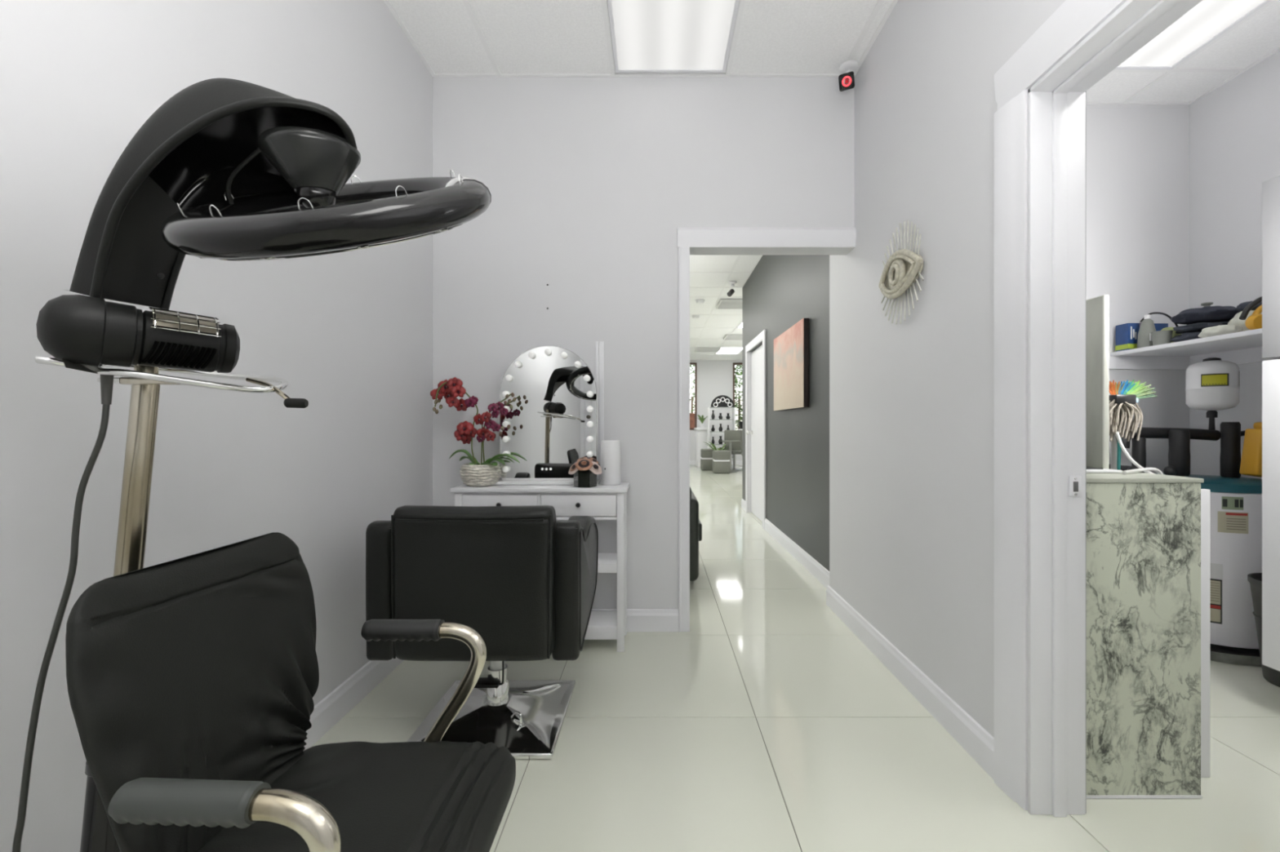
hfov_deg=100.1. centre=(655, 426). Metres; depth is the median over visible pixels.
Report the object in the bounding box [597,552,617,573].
shelf
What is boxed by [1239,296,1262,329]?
defender
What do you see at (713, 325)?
ceiling
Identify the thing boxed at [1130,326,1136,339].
print
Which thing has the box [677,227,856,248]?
trim
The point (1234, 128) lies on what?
wall
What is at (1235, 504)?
water heater
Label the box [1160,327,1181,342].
cloth
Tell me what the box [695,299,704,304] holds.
smoke detector
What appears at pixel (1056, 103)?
trim
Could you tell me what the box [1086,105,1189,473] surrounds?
wall
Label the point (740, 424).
potted plant
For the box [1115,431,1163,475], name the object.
hose
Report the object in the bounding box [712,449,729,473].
stool
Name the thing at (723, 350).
recessed light
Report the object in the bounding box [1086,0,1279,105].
ceiling
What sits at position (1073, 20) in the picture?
trim
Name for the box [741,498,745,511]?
baseboard
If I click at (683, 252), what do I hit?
trim
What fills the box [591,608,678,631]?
baseboard
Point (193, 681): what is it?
armchair
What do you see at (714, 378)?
wall
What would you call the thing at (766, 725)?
floor
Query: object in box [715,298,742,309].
ceiling light
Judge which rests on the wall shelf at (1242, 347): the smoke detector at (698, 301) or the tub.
the tub
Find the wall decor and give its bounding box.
[878,221,924,324]
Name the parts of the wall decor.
lid, lid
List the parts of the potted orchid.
stem, pot, stem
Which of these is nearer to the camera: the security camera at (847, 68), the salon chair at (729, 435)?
the security camera at (847, 68)
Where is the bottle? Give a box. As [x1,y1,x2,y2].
[1137,315,1155,348]
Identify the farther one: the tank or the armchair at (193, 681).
the tank
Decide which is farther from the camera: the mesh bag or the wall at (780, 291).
the wall at (780, 291)
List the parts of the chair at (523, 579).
armrest, backrest, pump lever, plate, armrest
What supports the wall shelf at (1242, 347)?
attached to the wall at (1234, 128)
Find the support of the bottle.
on the wall shelf at (1242, 347)
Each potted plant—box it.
[697,414,707,427]
[702,441,728,449]
[738,415,742,429]
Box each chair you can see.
[365,505,598,759]
[689,487,702,581]
[724,430,742,471]
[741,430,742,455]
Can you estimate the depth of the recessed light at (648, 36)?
2.52 m
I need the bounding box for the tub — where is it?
[1151,330,1173,346]
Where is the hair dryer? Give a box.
[12,78,491,851]
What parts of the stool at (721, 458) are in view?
seat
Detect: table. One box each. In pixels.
[450,482,629,652]
[721,440,741,472]
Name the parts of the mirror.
bulb, bulb, bulb, bulb, bulb, bulb, bulb, bulb, bulb, bulb, bulb, bulb, bulb, bulb, bulb, bulb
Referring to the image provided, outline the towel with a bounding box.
[1197,324,1242,337]
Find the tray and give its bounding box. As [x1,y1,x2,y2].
[1086,466,1122,473]
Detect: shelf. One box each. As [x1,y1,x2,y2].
[584,611,617,639]
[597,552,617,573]
[707,395,735,468]
[1109,328,1279,368]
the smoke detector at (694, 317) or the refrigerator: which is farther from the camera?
the smoke detector at (694, 317)
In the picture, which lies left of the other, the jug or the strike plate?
the strike plate
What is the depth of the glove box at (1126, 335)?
2.97 m
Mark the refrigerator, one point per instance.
(1270, 188)
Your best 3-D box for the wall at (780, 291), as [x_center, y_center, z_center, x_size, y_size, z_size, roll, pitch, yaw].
[1.210,-0.430,5.180,0.120,3.020,3.900,0,0,0]
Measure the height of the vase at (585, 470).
0.142 m
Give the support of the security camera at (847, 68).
attached to the ceiling at (452, 38)
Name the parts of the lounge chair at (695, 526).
backrest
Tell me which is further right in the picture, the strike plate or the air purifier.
the strike plate
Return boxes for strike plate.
[1069,475,1081,497]
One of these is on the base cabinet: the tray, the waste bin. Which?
the tray
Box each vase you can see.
[568,457,601,488]
[711,410,715,419]
[718,423,722,431]
[718,435,722,444]
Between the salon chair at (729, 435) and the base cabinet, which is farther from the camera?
the salon chair at (729, 435)
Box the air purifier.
[600,440,620,485]
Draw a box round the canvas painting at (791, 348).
[773,318,808,410]
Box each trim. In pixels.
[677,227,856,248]
[678,246,689,632]
[745,329,765,529]
[994,0,1126,110]
[994,89,1028,810]
[1027,0,1202,817]
[1085,91,1086,813]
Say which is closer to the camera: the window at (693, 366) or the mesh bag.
the mesh bag
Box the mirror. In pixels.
[494,345,599,484]
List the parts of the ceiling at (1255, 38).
ceiling panel, ceiling panel, ceiling panel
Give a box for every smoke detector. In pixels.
[691,315,699,319]
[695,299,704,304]
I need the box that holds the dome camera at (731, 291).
[727,280,736,297]
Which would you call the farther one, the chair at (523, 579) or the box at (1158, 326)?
the box at (1158, 326)
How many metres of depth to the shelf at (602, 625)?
2.57 m
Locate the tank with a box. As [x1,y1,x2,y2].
[1185,357,1239,430]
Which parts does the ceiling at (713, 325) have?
ceiling panel, ceiling panel, ceiling panel, ceiling panel, ceiling panel, ceiling panel, ceiling panel, ceiling panel, ceiling panel, ceiling panel, ceiling panel, ceiling panel, ceiling panel, ceiling panel, ceiling panel, ceiling panel, ceiling panel, ceiling panel, ceiling panel, ceiling panel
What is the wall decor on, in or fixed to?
attached to the wall at (912, 401)
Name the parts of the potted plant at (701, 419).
pot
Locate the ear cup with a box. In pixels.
[1244,314,1262,329]
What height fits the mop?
1.201 m
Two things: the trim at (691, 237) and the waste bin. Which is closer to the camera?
the waste bin
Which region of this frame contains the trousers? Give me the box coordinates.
[1173,321,1228,333]
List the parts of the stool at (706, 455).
seat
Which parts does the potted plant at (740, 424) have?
pot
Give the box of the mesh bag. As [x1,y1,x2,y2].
[1227,301,1262,331]
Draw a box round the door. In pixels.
[746,344,762,521]
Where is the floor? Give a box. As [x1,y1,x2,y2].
[311,464,1279,851]
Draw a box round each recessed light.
[607,0,739,72]
[715,347,742,354]
[737,320,742,328]
[1113,0,1271,70]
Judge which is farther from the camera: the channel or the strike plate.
the channel
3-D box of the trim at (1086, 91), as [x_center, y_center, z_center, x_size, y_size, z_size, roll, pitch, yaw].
[1.196,0.070,1.532,0.006,2.020,0.076,0,0,0]
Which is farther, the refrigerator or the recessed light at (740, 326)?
the recessed light at (740, 326)
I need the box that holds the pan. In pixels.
[1209,644,1261,666]
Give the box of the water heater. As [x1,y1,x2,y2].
[1155,473,1262,648]
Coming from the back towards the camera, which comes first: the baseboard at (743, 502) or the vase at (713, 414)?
the vase at (713, 414)
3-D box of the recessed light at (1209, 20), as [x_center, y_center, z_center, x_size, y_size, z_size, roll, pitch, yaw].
[2.370,-1.851,2.169,0.572,0.029,1.186,0,0,0]
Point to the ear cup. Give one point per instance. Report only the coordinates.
(1254, 322)
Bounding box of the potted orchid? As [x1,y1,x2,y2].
[430,377,519,486]
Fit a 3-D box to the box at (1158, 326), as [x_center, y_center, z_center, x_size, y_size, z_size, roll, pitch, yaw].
[2.772,-0.493,2.994,0.095,0.144,0.093,0,0,0]
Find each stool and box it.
[700,448,714,471]
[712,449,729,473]
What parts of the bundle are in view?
round knob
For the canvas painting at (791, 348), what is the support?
attached to the wall at (780, 291)
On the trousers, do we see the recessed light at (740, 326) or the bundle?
the bundle
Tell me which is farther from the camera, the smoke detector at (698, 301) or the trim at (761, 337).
the smoke detector at (698, 301)
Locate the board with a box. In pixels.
[1200,488,1209,777]
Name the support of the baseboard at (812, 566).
attached to the wall at (780, 291)
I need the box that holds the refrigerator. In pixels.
[1262,175,1279,671]
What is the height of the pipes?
0.284 m
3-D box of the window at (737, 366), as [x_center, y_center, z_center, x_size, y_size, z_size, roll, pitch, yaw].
[2.575,-0.620,15.040,0.850,2.300,0.120,0,0,0]
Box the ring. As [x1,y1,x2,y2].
[160,147,491,261]
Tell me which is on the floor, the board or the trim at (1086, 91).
the board
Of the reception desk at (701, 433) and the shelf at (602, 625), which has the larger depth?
the reception desk at (701, 433)
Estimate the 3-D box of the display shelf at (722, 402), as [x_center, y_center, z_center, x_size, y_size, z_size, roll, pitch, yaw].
[1.660,0.150,13.600,0.670,1.860,0.300,0,0,0]
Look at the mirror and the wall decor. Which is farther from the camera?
the mirror
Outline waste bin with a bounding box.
[1247,573,1279,687]
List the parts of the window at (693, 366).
pane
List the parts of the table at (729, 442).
post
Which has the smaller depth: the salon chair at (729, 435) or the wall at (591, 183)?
the wall at (591, 183)
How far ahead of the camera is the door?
6.28 m
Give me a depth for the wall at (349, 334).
1.36 m
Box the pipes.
[1109,422,1245,478]
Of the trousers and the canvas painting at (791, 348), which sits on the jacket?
the trousers
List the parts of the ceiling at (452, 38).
panel, panel, panel, panel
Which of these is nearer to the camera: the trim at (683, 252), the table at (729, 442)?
the trim at (683, 252)
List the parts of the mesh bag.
dark cap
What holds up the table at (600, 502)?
on the floor
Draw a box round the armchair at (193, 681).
[65,532,515,851]
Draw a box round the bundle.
[1169,302,1241,324]
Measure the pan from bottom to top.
0.044 m
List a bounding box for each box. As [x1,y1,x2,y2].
[1115,322,1141,351]
[1154,323,1168,331]
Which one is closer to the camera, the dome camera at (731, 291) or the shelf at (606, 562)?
the shelf at (606, 562)
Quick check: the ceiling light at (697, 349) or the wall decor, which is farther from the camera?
the ceiling light at (697, 349)
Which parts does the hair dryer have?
cord, stub rod, neck plate, mount plate, lamp bulb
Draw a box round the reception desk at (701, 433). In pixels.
[693,427,711,467]
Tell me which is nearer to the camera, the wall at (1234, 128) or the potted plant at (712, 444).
the wall at (1234, 128)
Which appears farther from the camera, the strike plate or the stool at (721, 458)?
the stool at (721, 458)
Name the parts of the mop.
handle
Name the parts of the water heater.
tank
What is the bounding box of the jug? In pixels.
[1239,422,1262,477]
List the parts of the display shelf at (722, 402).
post, shelf, shelf, arched panel, post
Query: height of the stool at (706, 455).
0.515 m
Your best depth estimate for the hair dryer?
0.85 m
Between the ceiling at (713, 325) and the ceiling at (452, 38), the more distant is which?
the ceiling at (713, 325)
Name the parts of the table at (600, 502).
leg, drawer, knob, drawer, leg, leg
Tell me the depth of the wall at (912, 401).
2.07 m
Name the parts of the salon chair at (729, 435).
backrest, stem, seat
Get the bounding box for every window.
[689,362,697,430]
[733,362,742,430]
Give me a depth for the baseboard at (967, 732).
2.07 m
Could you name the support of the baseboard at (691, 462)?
attached to the wall at (714, 378)
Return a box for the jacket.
[1170,331,1201,342]
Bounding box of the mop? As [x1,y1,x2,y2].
[1109,394,1142,470]
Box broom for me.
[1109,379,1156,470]
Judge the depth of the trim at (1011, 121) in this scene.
1.55 m
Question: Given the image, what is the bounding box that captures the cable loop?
[1140,311,1177,326]
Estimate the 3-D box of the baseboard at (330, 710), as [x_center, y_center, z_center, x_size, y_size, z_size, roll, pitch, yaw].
[-1.169,1.022,-0.036,0.016,0.115,5.727,0,0,0]
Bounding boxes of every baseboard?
[303,657,404,751]
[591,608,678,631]
[689,460,742,464]
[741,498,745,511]
[764,518,829,588]
[826,585,994,780]
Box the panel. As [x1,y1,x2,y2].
[1086,295,1109,469]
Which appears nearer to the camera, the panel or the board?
the board
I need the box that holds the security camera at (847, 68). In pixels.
[838,60,857,91]
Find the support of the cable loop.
on the wall shelf at (1242, 347)
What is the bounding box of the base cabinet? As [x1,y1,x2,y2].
[1086,471,1204,799]
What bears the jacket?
on the wall shelf at (1242, 347)
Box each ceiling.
[383,0,897,77]
[689,255,762,360]
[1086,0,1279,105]
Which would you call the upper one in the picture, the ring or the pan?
the ring
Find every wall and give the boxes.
[0,0,432,851]
[432,77,854,608]
[689,360,742,460]
[742,255,829,571]
[829,0,1127,737]
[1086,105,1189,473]
[1189,50,1279,479]
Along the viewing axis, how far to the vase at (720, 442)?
13.57 m
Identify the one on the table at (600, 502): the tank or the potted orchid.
the potted orchid
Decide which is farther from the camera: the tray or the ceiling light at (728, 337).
the ceiling light at (728, 337)
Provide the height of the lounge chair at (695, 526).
0.700 m
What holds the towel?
on the wall shelf at (1242, 347)
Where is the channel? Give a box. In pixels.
[595,341,604,482]
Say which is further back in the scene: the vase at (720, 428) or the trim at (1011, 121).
the vase at (720, 428)
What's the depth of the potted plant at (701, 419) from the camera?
14.09 m

